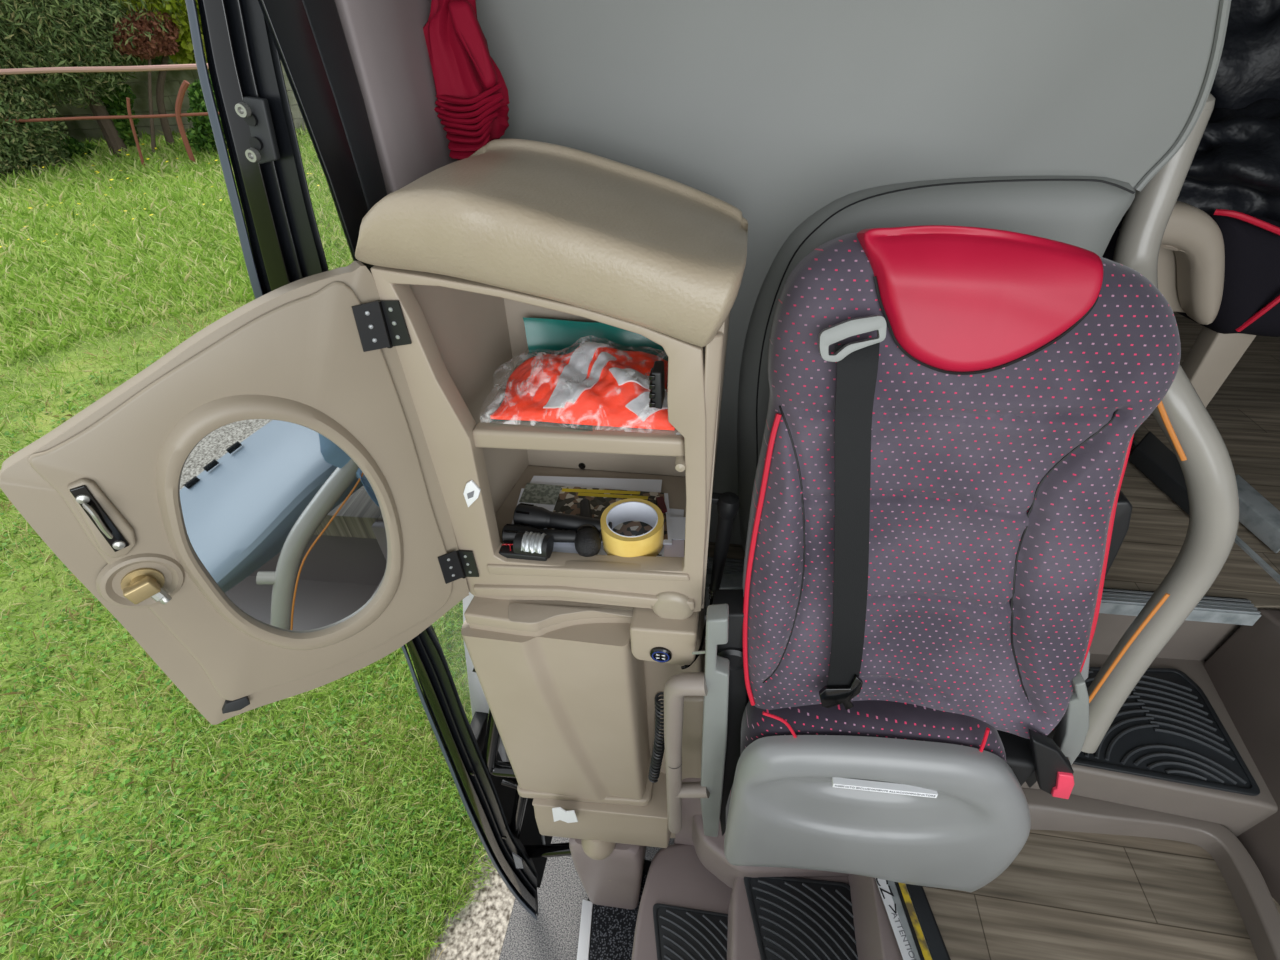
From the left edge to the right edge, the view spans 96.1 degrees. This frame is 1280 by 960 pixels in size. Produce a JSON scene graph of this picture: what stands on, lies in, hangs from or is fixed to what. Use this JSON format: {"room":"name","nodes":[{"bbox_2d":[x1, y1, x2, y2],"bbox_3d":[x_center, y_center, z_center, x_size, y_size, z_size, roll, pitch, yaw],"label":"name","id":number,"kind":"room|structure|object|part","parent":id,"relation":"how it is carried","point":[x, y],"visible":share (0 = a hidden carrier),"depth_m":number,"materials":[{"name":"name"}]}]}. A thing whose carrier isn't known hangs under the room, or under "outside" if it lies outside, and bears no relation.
{"room":"bus interior","nodes":[
{"label":"bus interior","id":0,"kind":"room"},
{"bbox_2d":[0,128,496,959],"bbox_3d":[-27.661,-11.318,19.107,60.090,0.032,85.000,4,39,8],"label":"lawn","id":1,"kind":"structure","parent":0,"point":[59,566],"depth_m":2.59,"materials":[{"name":"plant"}]},
{"bbox_2d":[0,68,72,177],"bbox_3d":[-14.602,-7.796,12.312,3.294,2.482,3.248,-10,40,-10],"label":"bush","id":2,"kind":"object","parent":1,"relation":"on","point":[19,146],"visible":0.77,"depth_m":12.69,"materials":[{"name":"green plant"}]},
{"bbox_2d":[0,0,184,156],"bbox_3d":[-13.627,-10.734,13.203,6.579,5.939,5.170,-16,41,-16],"label":"hedge","id":3,"kind":"object","parent":1,"relation":"on","point":[35,33],"visible":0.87,"depth_m":12.83,"materials":[{"name":"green plant"}]},
{"bbox_2d":[51,80,139,160],"bbox_3d":[-13.767,-9.040,14.433,2.284,1.692,0.886,-26,45,-26],"label":"bush","id":4,"kind":"object","parent":1,"relation":"on","point":[118,107],"visible":0.53,"depth_m":14.47,"materials":[{"name":"green plant"}]},
{"bbox_2d":[0,63,218,167],"bbox_3d":[-11.615,-7.823,12.577,5.143,2.064,0.110,-8,39,-7],"label":"fence","id":5,"kind":"object","parent":1,"relation":"on","point":[185,84],"visible":0.89,"depth_m":12.32,"materials":[{"name":"brown paint"}]},
{"bbox_3d":[-11.640,-8.557,11.983,5.143,0.175,0.100,-8,39,-7],"label":"rail","id":6,"kind":"part","parent":5,"relation":"part of","materials":[{"name":"brown metal"}]},
{"bbox_3d":[-11.617,-7.897,12.518,5.142,0.136,0.060,-8,39,-7],"label":"rail","id":7,"kind":"part","parent":5,"relation":"part of","materials":[{"name":"brown"}]},
{"bbox_3d":[-11.206,-7.645,12.818,0.446,1.462,0.056,-8,39,-7],"label":"post","id":8,"kind":"part","parent":5,"relation":"part of","materials":[{"name":"brown metal"}]},
{"bbox_3d":[-10.057,-7.906,12.881,0.698,1.724,0.110,-8,39,-7],"label":"post","id":9,"kind":"part","parent":5,"relation":"part of","materials":[{"name":"brown metal"}]},
{"bbox_2d":[108,7,179,155],"bbox_3d":[-11.795,-9.723,14.151,1.779,3.068,1.069,-24,44,-24],"label":"tree","id":10,"kind":"object","parent":1,"relation":"on","point":[166,46],"visible":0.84,"depth_m":13.47,"materials":[{"name":"brown plant"}]},
{"bbox_2d":[103,0,208,147],"bbox_3d":[-11.312,-11.138,14.464,3.271,4.844,3.201,4,39,8],"label":"tree","id":11,"kind":"object","parent":1,"relation":"on","point":[185,55],"visible":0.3,"depth_m":14.06,"materials":[{"name":"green plant"}]},
{"bbox_2d":[0,131,319,246],"bbox_3d":[-10.246,-7.277,12.920,10.124,0.410,12.361,-32,48,-31],"label":"flowers","id":12,"kind":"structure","parent":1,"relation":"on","point":[296,131],"depth_m":11.38,"materials":[{"name":"plant"}]},
{"bbox_2d":[33,61,306,142],"bbox_3d":[-13.684,-10.848,16.560,22.936,1.736,0.200,-6,39,-5],"label":"wall","id":13,"kind":"structure","parent":1,"relation":"on","point":[80,130],"depth_m":16.46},
{"bbox_2d":[0,125,353,364],"bbox_3d":[-9.428,-6.097,11.581,12.631,0.382,16.627,-25,44,-26],"label":"grass","id":14,"kind":"structure","parent":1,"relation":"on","point":[88,175],"depth_m":8.47,"materials":[{"name":"green plant"}]},
{"bbox_2d":[84,57,280,99],"bbox_3d":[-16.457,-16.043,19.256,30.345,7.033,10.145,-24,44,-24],"label":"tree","id":15,"kind":"object","parent":1,"relation":"on","point":[158,62],"visible":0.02,"depth_m":19.56,"materials":[{"name":"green plant"}]},
{"bbox_2d":[186,74,225,152],"bbox_3d":[-10.089,-9.107,14.237,2.064,1.637,1.950,4,39,8],"label":"shrub","id":16,"kind":"object","parent":1,"relation":"on","point":[201,133],"visible":0.23,"depth_m":13.88,"materials":[{"name":"green plant"}]},
{"bbox_2d":[335,0,457,194],"bbox_3d":[-0.265,-0.667,0.628,0.148,0.940,0.285,4,39,8],"label":"wall","id":17,"kind":"structure","parent":0,"point":[386,41],"depth_m":0.68,"materials":[{"name":"grey plastic"}]},
{"bbox_2d":[258,0,386,271],"bbox_3d":[-0.324,-0.364,0.614,0.020,0.316,0.121,4,39,8],"label":"door surround","id":18,"kind":"object","parent":17,"relation":"attached to","point":[308,36],"visible":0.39,"depth_m":0.59,"materials":[{"name":"black metal"}]},
{"bbox_2d":[185,0,571,919],"bbox_3d":[-0.283,0.277,1.439,0.303,2.383,0.795,4,39,8],"label":"door leaf","id":19,"kind":"structure","parent":18,"relation":"attached to","point":[279,236],"depth_m":0.63,"materials":[{"name":"black"}]},
{"bbox_3d":[-0.371,-0.342,0.563,0.033,0.057,0.010,4,39,8],"label":"bolt plate","id":20,"kind":"part","parent":19,"relation":"part of","materials":[{"name":"grey metal"}]},
{"bbox_2d":[463,592,508,761],"bbox_3d":[-0.383,0.777,1.586,0.218,1.499,0.020,4,39,8],"label":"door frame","id":21,"kind":"structure","parent":19,"relation":"attached to","point":[479,703],"depth_m":1.34,"materials":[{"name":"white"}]},
{"bbox_3d":[-0.321,0.791,1.815,0.085,0.770,0.620,4,39,8],"label":"panel","id":22,"kind":"part","parent":19,"relation":"part of","materials":[{"name":"black"}]},
{"bbox_2d":[423,0,509,159],"bbox_3d":[-0.231,-0.547,0.751,0.123,0.240,0.121,4,39,8],"label":"curtain","id":23,"kind":"object","parent":17,"relation":"hanging from","point":[472,96],"visible":0.91,"depth_m":0.73,"materials":[{"name":"red fabric"}]},
{"bbox_2d":[426,834,514,959],"bbox_3d":[1.455,-6.833,12.420,0.260,0.102,52.000,4,39,8],"label":"gravel","id":24,"kind":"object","parent":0,"point":[479,933],"depth_m":2.05,"materials":[{"name":"beige gravel"}]},
{"bbox_2d":[499,616,705,959],"bbox_3d":[5.842,-6.500,11.822,8.620,0.100,52.000,4,39,8],"label":"floor","id":25,"kind":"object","parent":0,"point":[554,935],"depth_m":2.05,"materials":[{"name":"grey plastic"}]},
{"bbox_2d":[588,860,651,959],"bbox_3d":[-0.109,1.483,1.377,0.205,0.028,1.020,4,39,8],"label":"floor","id":26,"kind":"structure","parent":0,"point":[647,863],"depth_m":1.73,"materials":[{"name":"grey"}]},
{"bbox_2d":[577,899,592,959],"bbox_3d":[-0.155,1.302,1.572,0.033,0.010,0.257,0,39,3],"label":"strip","id":27,"kind":"object","parent":26,"relation":"on","point":[587,906],"visible":1,"depth_m":1.61,"materials":[{"name":"white metal"}]},
{"bbox_2d":[569,838,646,908],"bbox_3d":[-0.068,0.989,1.592,0.184,0.466,0.222,4,39,8],"label":"pedestal","id":28,"kind":"object","parent":26,"relation":"on","point":[615,880],"visible":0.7,"depth_m":1.47,"materials":[{"name":"brown plastic"}]},
{"bbox_2d":[461,596,705,859],"bbox_3d":[-0.040,0.522,1.256,0.447,0.976,0.343,4,39,8],"label":"compartment","id":29,"kind":"object","parent":28,"relation":"on","point":[570,688],"visible":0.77,"depth_m":1.05,"materials":[{"name":"beige plastic"}]},
{"bbox_2d":[0,139,747,724],"bbox_3d":[-0.230,-0.071,0.781,0.792,0.629,0.396,-10,40,-10],"label":"storage cabinet","id":30,"kind":"object","parent":29,"relation":"on","point":[273,507],"visible":1,"depth_m":0.64,"materials":[{"name":"beige plastic"}]},
{"bbox_3d":[-0.422,0.059,0.690,0.367,0.552,0.022,-27,45,-27],"label":"door","id":31,"kind":"part","parent":30,"relation":"part of","materials":[{"name":"beige plastic"}]},
{"bbox_2d":[180,419,387,632],"bbox_3d":[-0.407,0.065,0.685,0.191,0.327,0.004,-27,45,-27],"label":"mirror","id":32,"kind":"object","parent":30,"relation":"attached to","point":[284,522],"depth_m":0.67,"materials":[{"name":"clear mirror"}]},
{"bbox_3d":[-0.226,0.019,0.776,0.026,0.049,0.004,4,39,8],"label":"catch plate","id":33,"kind":"part","parent":30,"relation":"part of","materials":[{"name":"white"}]},
{"bbox_2d":[499,531,553,560],"bbox_3d":[-0.173,0.097,0.862,0.080,0.039,0.037,4,39,8],"label":"battery pack","id":34,"kind":"object","parent":30,"relation":"on","point":[526,545],"visible":1,"depth_m":0.85,"materials":[{"name":"black plastic"}]},
{"bbox_3d":[-0.097,-0.009,0.750,0.374,0.531,0.030,4,39,8],"label":"frame","id":35,"kind":"part","parent":30,"relation":"part of","materials":[{"name":"beige plastic"}]},
{"bbox_3d":[-0.075,-0.277,0.659,0.396,0.164,0.288,4,39,8],"label":"lid","id":36,"kind":"part","parent":30,"relation":"part of","materials":[{"name":"beige plastic"}]},
{"bbox_2d":[488,345,646,427],"bbox_3d":[-0.067,-0.140,0.755,0.293,0.062,0.165,4,39,8],"label":"clear bag","id":37,"kind":"object","parent":30,"relation":"on","point":[492,407],"visible":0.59,"depth_m":0.73,"materials":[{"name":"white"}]},
{"bbox_2d":[472,349,684,456],"bbox_3d":[-0.062,-0.118,0.804,0.275,0.034,0.240,4,39,8],"label":"shelf","id":38,"kind":"object","parent":30,"relation":"attached to","point":[525,435],"depth_m":0.71,"materials":[{"name":"beige plastic"}]},
{"bbox_2d":[490,317,667,430],"bbox_3d":[-0.062,-0.148,0.776,0.255,0.060,0.212,4,39,8],"label":"folder","id":39,"kind":"object","parent":30,"relation":"on","point":[548,336],"visible":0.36,"depth_m":0.85,"materials":[{"name":"teal plastic"}]},
{"bbox_2d":[490,342,674,430],"bbox_3d":[-0.066,-0.137,0.757,0.245,0.054,0.150,4,39,8],"label":"safety vest","id":40,"kind":"object","parent":30,"relation":"on","point":[600,381],"visible":0.91,"depth_m":0.73,"materials":[{"name":"orange"}]},
{"bbox_3d":[-0.087,0.167,0.894,0.347,0.040,0.050,4,39,8],"label":"sill","id":41,"kind":"part","parent":30,"relation":"part of","materials":[{"name":"beige plastic"}]},
{"bbox_3d":[-0.079,0.134,0.850,0.305,0.041,0.020,4,39,8],"label":"sill","id":42,"kind":"part","parent":30,"relation":"part of","materials":[{"name":"beige plastic"}]},
{"bbox_2d":[512,483,671,544],"bbox_3d":[-0.078,0.058,0.934,0.271,0.005,0.138,4,39,8],"label":"magazine","id":43,"kind":"object","parent":30,"relation":"on","point":[554,498],"visible":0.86,"depth_m":0.96,"materials":[{"name":"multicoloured paper"}]},
{"bbox_2d":[502,524,601,543],"bbox_3d":[-0.134,0.085,0.881,0.151,0.029,0.032,2,39,4],"label":"torch","id":44,"kind":"object","parent":43,"relation":"on","point":[509,531],"visible":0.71,"depth_m":0.87,"materials":[{"name":"black plastic"}]},
{"bbox_2d":[513,503,611,532],"bbox_3d":[-0.120,0.062,0.900,0.154,0.038,0.041,4,39,8],"label":"torch","id":45,"kind":"object","parent":43,"relation":"on","point":[525,514],"visible":0.85,"depth_m":0.89,"materials":[{"name":"black plastic"}]},
{"bbox_2d":[547,486,667,539],"bbox_3d":[-0.047,0.054,0.934,0.196,0.001,0.123,4,39,8],"label":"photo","id":46,"kind":"object","parent":43,"relation":"on","point":[562,499],"depth_m":0.96},
{"bbox_2d":[656,496,666,512],"bbox_3d":[0.035,0.041,0.940,0.012,0.006,0.035,-7,39,-6],"label":"lighter","id":47,"kind":"object","parent":43,"relation":"on","point":[660,501],"visible":0.86,"depth_m":0.94,"materials":[{"name":"red"}]},
{"bbox_2d":[530,476,661,492],"bbox_3d":[-0.079,0.014,0.996,0.232,0.003,0.056,2,39,5],"label":"envelope","id":48,"kind":"object","parent":30,"relation":"on","point":[647,485],"visible":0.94,"depth_m":1.00,"materials":[{"name":"white paper"}]},
{"bbox_3d":[-0.053,-0.159,0.934,0.340,0.505,0.012,4,39,8],"label":"panel","id":49,"kind":"part","parent":30,"relation":"part of","materials":[{"name":"beige plastic"}]},
{"bbox_2d":[553,508,683,556],"bbox_3d":[-0.065,0.083,0.915,0.267,0.002,0.138,4,39,8],"label":"paper","id":50,"kind":"object","parent":30,"relation":"on","point":[558,546],"visible":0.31,"depth_m":0.89,"materials":[{"name":"white paper"}]},
{"bbox_2d":[574,499,600,556],"bbox_3d":[-0.083,0.074,0.896,0.040,0.040,0.114,-5,39,-4],"label":"microphone","id":51,"kind":"object","parent":50,"relation":"on","point":[587,543],"visible":0.98,"depth_m":0.86,"materials":[{"name":"black"}]},
{"bbox_3d":[-0.086,0.060,0.912,0.021,0.021,0.072,-6,39,-4],"label":"handle","id":52,"kind":"part","parent":51,"relation":"part of","materials":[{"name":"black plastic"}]},
{"bbox_2d":[600,498,663,556],"bbox_3d":[-0.011,0.077,0.880,0.096,0.049,0.096,4,39,8],"label":"tape roll","id":53,"kind":"object","parent":50,"relation":"on","point":[650,543],"visible":0.94,"depth_m":0.86,"materials":[{"name":"yellow paper"}]},
{"bbox_2d":[670,517,685,539],"bbox_3d":[0.058,0.076,0.910,0.032,0.002,0.050,0,39,2],"label":"paper sheet","id":54,"kind":"object","parent":50,"relation":"on","point":[677,523],"visible":0.64,"depth_m":0.91,"materials":[{"name":"white paper"}]},
{"bbox_2d":[664,540,683,556],"bbox_3d":[0.051,0.109,0.872,0.031,0.002,0.050,1,39,4],"label":"paper sheet","id":55,"kind":"object","parent":30,"relation":"on","point":[676,549],"visible":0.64,"depth_m":0.88,"materials":[{"name":"white paper"}]},
{"bbox_2d":[681,492,739,669],"bbox_3d":[0.110,0.165,0.905,0.060,0.281,0.146,8,40,12],"label":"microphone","id":56,"kind":"object","parent":30,"relation":"hanging from","point":[728,504],"visible":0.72,"depth_m":0.90,"materials":[{"name":"black plastic"}]},
{"bbox_2d":[648,692,664,782],"bbox_3d":[0.030,0.462,1.018,0.037,0.297,0.022,4,39,8],"label":"coiled cable","id":57,"kind":"object","parent":29,"relation":"hanging from","point":[658,746],"visible":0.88,"depth_m":1.01,"materials":[{"name":"black plastic"}]},
{"bbox_2d":[590,872,647,959],"bbox_3d":[-0.033,1.275,1.602,0.205,0.006,0.343,0,39,2],"label":"carpet","id":58,"kind":"object","parent":26,"relation":"on","point":[613,928],"visible":0.33,"depth_m":1.61,"materials":[{"name":"black carpet"}]},
{"bbox_2d":[632,844,731,959],"bbox_3d":[0.092,1.300,1.300,0.254,0.360,0.791,4,39,8],"label":"stair step","id":59,"kind":"structure","parent":0,"point":[676,876],"depth_m":1.39,"materials":[{"name":"brown plastic"}]},
{"bbox_2d":[653,903,727,959],"bbox_3d":[0.147,1.064,1.292,0.234,0.008,0.188,-1,39,1],"label":"mat","id":60,"kind":"object","parent":59,"relation":"on","point":[681,933],"visible":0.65,"depth_m":1.32,"materials":[{"name":"black rubber"}]},
{"bbox_2d":[674,778,701,845],"bbox_3d":[0.568,1.204,1.681,0.944,1.653,0.120,4,39,8],"label":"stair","id":61,"kind":"structure","parent":0,"point":[691,807],"depth_m":1.35,"materials":[{"name":"plastic"}]},
{"bbox_3d":[0.417,0.701,1.444,0.340,0.570,0.400,4,39,8],"label":"cabinet filler","id":62,"kind":"structure","parent":61,"relation":"attached to","visible":0},
{"bbox_2d":[664,225,1180,891],"bbox_3d":[0.367,0.277,0.897,0.652,1.224,0.386,2,39,5],"label":"seat","id":63,"kind":"object","parent":62,"relation":"on","point":[940,515],"depth_m":0.73,"materials":[{"name":"fabric"}]},
{"bbox_3d":[0.085,0.503,1.015,0.087,0.558,0.032,4,39,8],"label":"grab handle","id":64,"kind":"part","parent":63,"relation":"part of","materials":[{"name":"beige plastic"}]},
{"bbox_2d":[692,651,704,654],"bbox_3d":[0.086,0.250,0.834,0.024,0.024,0.004,24,46,29],"label":"pin","id":65,"kind":"object","parent":63,"relation":"attached to","point":[693,652],"visible":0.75,"depth_m":0.83,"materials":[{"name":"silver metal"}]},
{"bbox_2d":[726,700,1005,823],"bbox_3d":[0.382,0.520,0.971,0.451,0.456,0.126,3,39,6],"label":"cushion","id":66,"kind":"object","parent":63,"relation":"on","point":[907,722],"depth_m":0.86,"materials":[{"name":"plastic"}]},
{"bbox_2d":[835,785,935,796],"bbox_3d":[0.349,0.444,0.820,0.138,0.004,0.001,3,33,7],"label":"print","id":67,"kind":"object","parent":63,"relation":"on","point":[835,785],"depth_m":0.82},
{"bbox_3d":[0.388,0.049,0.761,0.472,0.702,0.119,3,23,6],"label":"backrest","id":68,"kind":"part","parent":63,"relation":"part of","materials":[{"name":"fabric"}]},
{"bbox_3d":[0.663,0.089,0.836,0.059,0.191,0.050,4,39,8],"label":"armrest","id":69,"kind":"part","parent":63,"relation":"part of","materials":[{"name":"black plastic"}]},
{"bbox_2d":[692,814,848,888],"bbox_3d":[0.366,0.862,1.351,0.483,0.150,0.147,-1,39,1],"label":"curb","id":70,"kind":"object","parent":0,"point":[709,850],"visible":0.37,"depth_m":1.29,"materials":[{"name":"brown plastic"}]},
{"bbox_2d":[727,876,848,959],"bbox_3d":[0.327,1.149,1.110,0.322,0.200,0.760,4,39,8],"label":"stair step","id":71,"kind":"structure","parent":0,"point":[742,944],"depth_m":1.22,"materials":[{"name":"grey plastic"}]},
{"bbox_2d":[744,877,857,959],"bbox_3d":[0.356,0.945,1.192,0.254,0.008,0.226,-1,39,1],"label":"mat","id":72,"kind":"object","parent":71,"relation":"on","point":[793,918],"visible":0.84,"depth_m":1.21,"materials":[{"name":"black rubber"}]},
{"bbox_2d":[476,0,1219,544],"bbox_3d":[0.232,-0.253,1.011,1.064,1.227,0.035,4,39,8],"label":"wall","id":73,"kind":"structure","parent":0,"point":[778,112],"depth_m":0.77,"materials":[{"name":"grey plastic"}]},
{"bbox_2d":[737,176,1135,550],"bbox_3d":[0.534,0.027,1.135,0.705,1.125,0.034,4,39,8],"label":"wall panel","id":74,"kind":"object","parent":73,"relation":"attached to","point":[1083,214],"visible":0.06,"depth_m":0.81,"materials":[{"name":"grey plastic"}]},
{"bbox_2d":[756,179,1134,468],"bbox_3d":[0.435,-0.107,1.024,0.459,0.777,0.002,4,39,8],"label":"trim","id":75,"kind":"structure","parent":73,"relation":"attached to","point":[1012,180],"depth_m":0.80,"materials":[{"name":"black"}]},
{"bbox_2d":[1134,0,1230,191],"bbox_3d":[0.686,-0.472,0.718,0.038,0.204,0.010,4,39,8],"label":"trim","id":76,"kind":"structure","parent":73,"relation":"attached to","point":[1224,7],"depth_m":0.71,"materials":[{"name":"grey plastic"}]},
{"bbox_2d":[848,874,902,959],"bbox_3d":[0.432,1.036,0.996,0.040,0.273,0.760,4,39,8],"label":"stair edge","id":77,"kind":"structure","parent":0,"point":[875,938],"depth_m":1.10,"materials":[{"name":"plastic"}]},
{"bbox_2d":[707,312,1279,609],"bbox_3d":[1.414,-1.339,3.124,2.590,0.030,5.113,4,39,8],"label":"floor","id":78,"kind":"structure","parent":0,"point":[1245,410],"depth_m":1.42,"materials":[{"name":"brown wood"}]},
{"bbox_2d":[704,557,1261,625],"bbox_3d":[0.638,0.257,1.208,1.173,0.107,0.105,4,39,7],"label":"step nosing","id":79,"kind":"structure","parent":78,"relation":"attached to","point":[1212,610],"depth_m":1.16,"materials":[{"name":"metal"}]},
{"bbox_3d":[0.182,0.248,1.238,0.106,0.107,0.040,4,39,8],"label":"seat bracket","id":80,"kind":"part","parent":79,"relation":"part of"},
{"bbox_2d":[1128,431,1189,515],"bbox_3d":[1.311,-0.014,1.427,0.077,0.045,0.326,2,39,5],"label":"rail","id":81,"kind":"object","parent":78,"relation":"on","point":[1156,461],"visible":0.56,"depth_m":1.43,"materials":[{"name":"grey plastic"}]},
{"bbox_2d":[1102,201,1279,407],"bbox_3d":[1.495,-0.803,1.522,0.656,1.050,1.101,10,40,14],"label":"passenger seat","id":82,"kind":"object","parent":78,"relation":"on","point":[1219,271],"visible":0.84,"depth_m":1.27,"materials":[{"name":"beige plastic"}]},
{"bbox_3d":[1.623,-1.067,1.843,0.650,1.050,0.150,4,39,8],"label":"backrest","id":83,"kind":"part","parent":82,"relation":"part of","materials":[{"name":"black fabric"}]},
{"bbox_3d":[1.196,-0.483,1.334,0.218,0.176,0.050,4,39,8],"label":"panel","id":84,"kind":"part","parent":82,"relation":"part of","materials":[{"name":"beige plastic"}]},
{"bbox_3d":[1.164,-0.470,1.254,0.257,0.258,0.080,4,39,8],"label":"armrest","id":85,"kind":"part","parent":82,"relation":"part of","materials":[{"name":"beige plastic"}]},
{"bbox_2d":[1122,214,1279,336],"bbox_3d":[1.456,-0.547,1.424,0.400,0.313,0.430,4,39,8],"label":"cushion","id":86,"kind":"object","parent":82,"relation":"on","point":[1251,242],"depth_m":1.27,"materials":[{"name":"black fabric"}]},
{"bbox_3d":[1.451,-0.282,1.481,0.085,0.255,0.060,4,39,8],"label":"leg","id":87,"kind":"part","parent":82,"relation":"part of","materials":[{"name":"beige plastic"}]},
{"bbox_2d":[1177,98,1279,221],"bbox_3d":[1.379,-0.690,1.281,0.706,0.310,0.382,4,39,8],"label":"jacket","id":88,"kind":"object","parent":82,"relation":"on","point":[1235,166],"visible":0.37,"depth_m":1.19,"materials":[{"name":"black fabric"}]},
{"bbox_2d":[1210,0,1279,109],"bbox_3d":[1.443,-0.920,1.246,0.572,0.737,0.263,4,39,8],"label":"jacket","id":89,"kind":"object","parent":82,"relation":"hanging from","point":[1248,71],"visible":0.13,"depth_m":1.18,"materials":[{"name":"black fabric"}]},
{"bbox_2d":[1132,439,1279,583],"bbox_3d":[1.338,0.057,1.378,0.012,0.008,0.531,0,39,3],"label":"trim","id":90,"kind":"structure","parent":78,"relation":"on","point":[1238,541],"depth_m":1.24,"materials":[{"name":"metal"}]},
{"bbox_2d":[1235,474,1279,552],"bbox_3d":[1.402,0.072,1.317,0.061,0.045,0.229,3,39,6],"label":"rail","id":91,"kind":"object","parent":78,"relation":"on","point":[1257,514],"visible":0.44,"depth_m":1.29,"materials":[{"name":"metal"}]},
{"bbox_2d":[923,830,1279,959],"bbox_3d":[0.878,1.074,0.782,0.915,0.100,1.120,4,39,8],"label":"wood floor","id":92,"kind":"structure","parent":0,"point":[1065,895],"depth_m":1.06,"materials":[{"name":"brown wood"}]},
{"bbox_2d":[875,878,950,959],"bbox_3d":[0.496,0.801,1.050,0.083,0.005,0.230,-4,39,-2],"label":"edge nosing","id":93,"kind":"object","parent":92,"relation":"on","point":[917,933],"visible":0.86,"depth_m":1.04,"materials":[{"name":"metal"}]},
{"bbox_2d":[1022,788,1279,959],"bbox_3d":[0.847,0.831,1.123,0.576,0.250,0.323,4,39,8],"label":"trim","id":94,"kind":"structure","parent":92,"relation":"attached to","point":[1259,913],"depth_m":1.12,"materials":[{"name":"brown plastic"}]},
{"bbox_2d":[1021,654,1277,836],"bbox_3d":[0.951,0.575,1.275,0.775,0.240,0.339,4,39,8],"label":"stair step","id":95,"kind":"structure","parent":0,"point":[1238,813],"depth_m":1.11,"materials":[{"name":"brown plastic"}]},
{"bbox_2d":[1081,93,1238,752],"bbox_3d":[0.800,0.002,0.952,0.163,1.043,0.428,-19,42,-20],"label":"handrail","id":96,"kind":"object","parent":95,"relation":"attached to","point":[1201,452],"visible":0.73,"depth_m":0.86,"materials":[{"name":"grey metal"}]},
{"bbox_2d":[1066,667,1259,795],"bbox_3d":[1.010,0.487,1.181,0.345,0.008,0.265,4,39,8],"label":"mat","id":97,"kind":"object","parent":95,"relation":"on","point":[1167,728],"visible":0.73,"depth_m":1.14,"materials":[{"name":"black rubber"}]},
{"bbox_2d":[1089,613,1240,660],"bbox_3d":[0.934,0.310,1.265,0.953,0.195,0.033,2,39,5],"label":"stair riser","id":98,"kind":"structure","parent":0,"point":[1193,640],"depth_m":1.25,"materials":[{"name":"grey plastic"}]},
{"bbox_2d":[1203,609,1279,904],"bbox_3d":[1.450,0.685,1.076,0.582,0.597,0.603,4,39,8],"label":"panel","id":99,"kind":"object","parent":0,"point":[1244,671],"visible":0.31,"depth_m":1.13,"materials":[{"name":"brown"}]}
]}

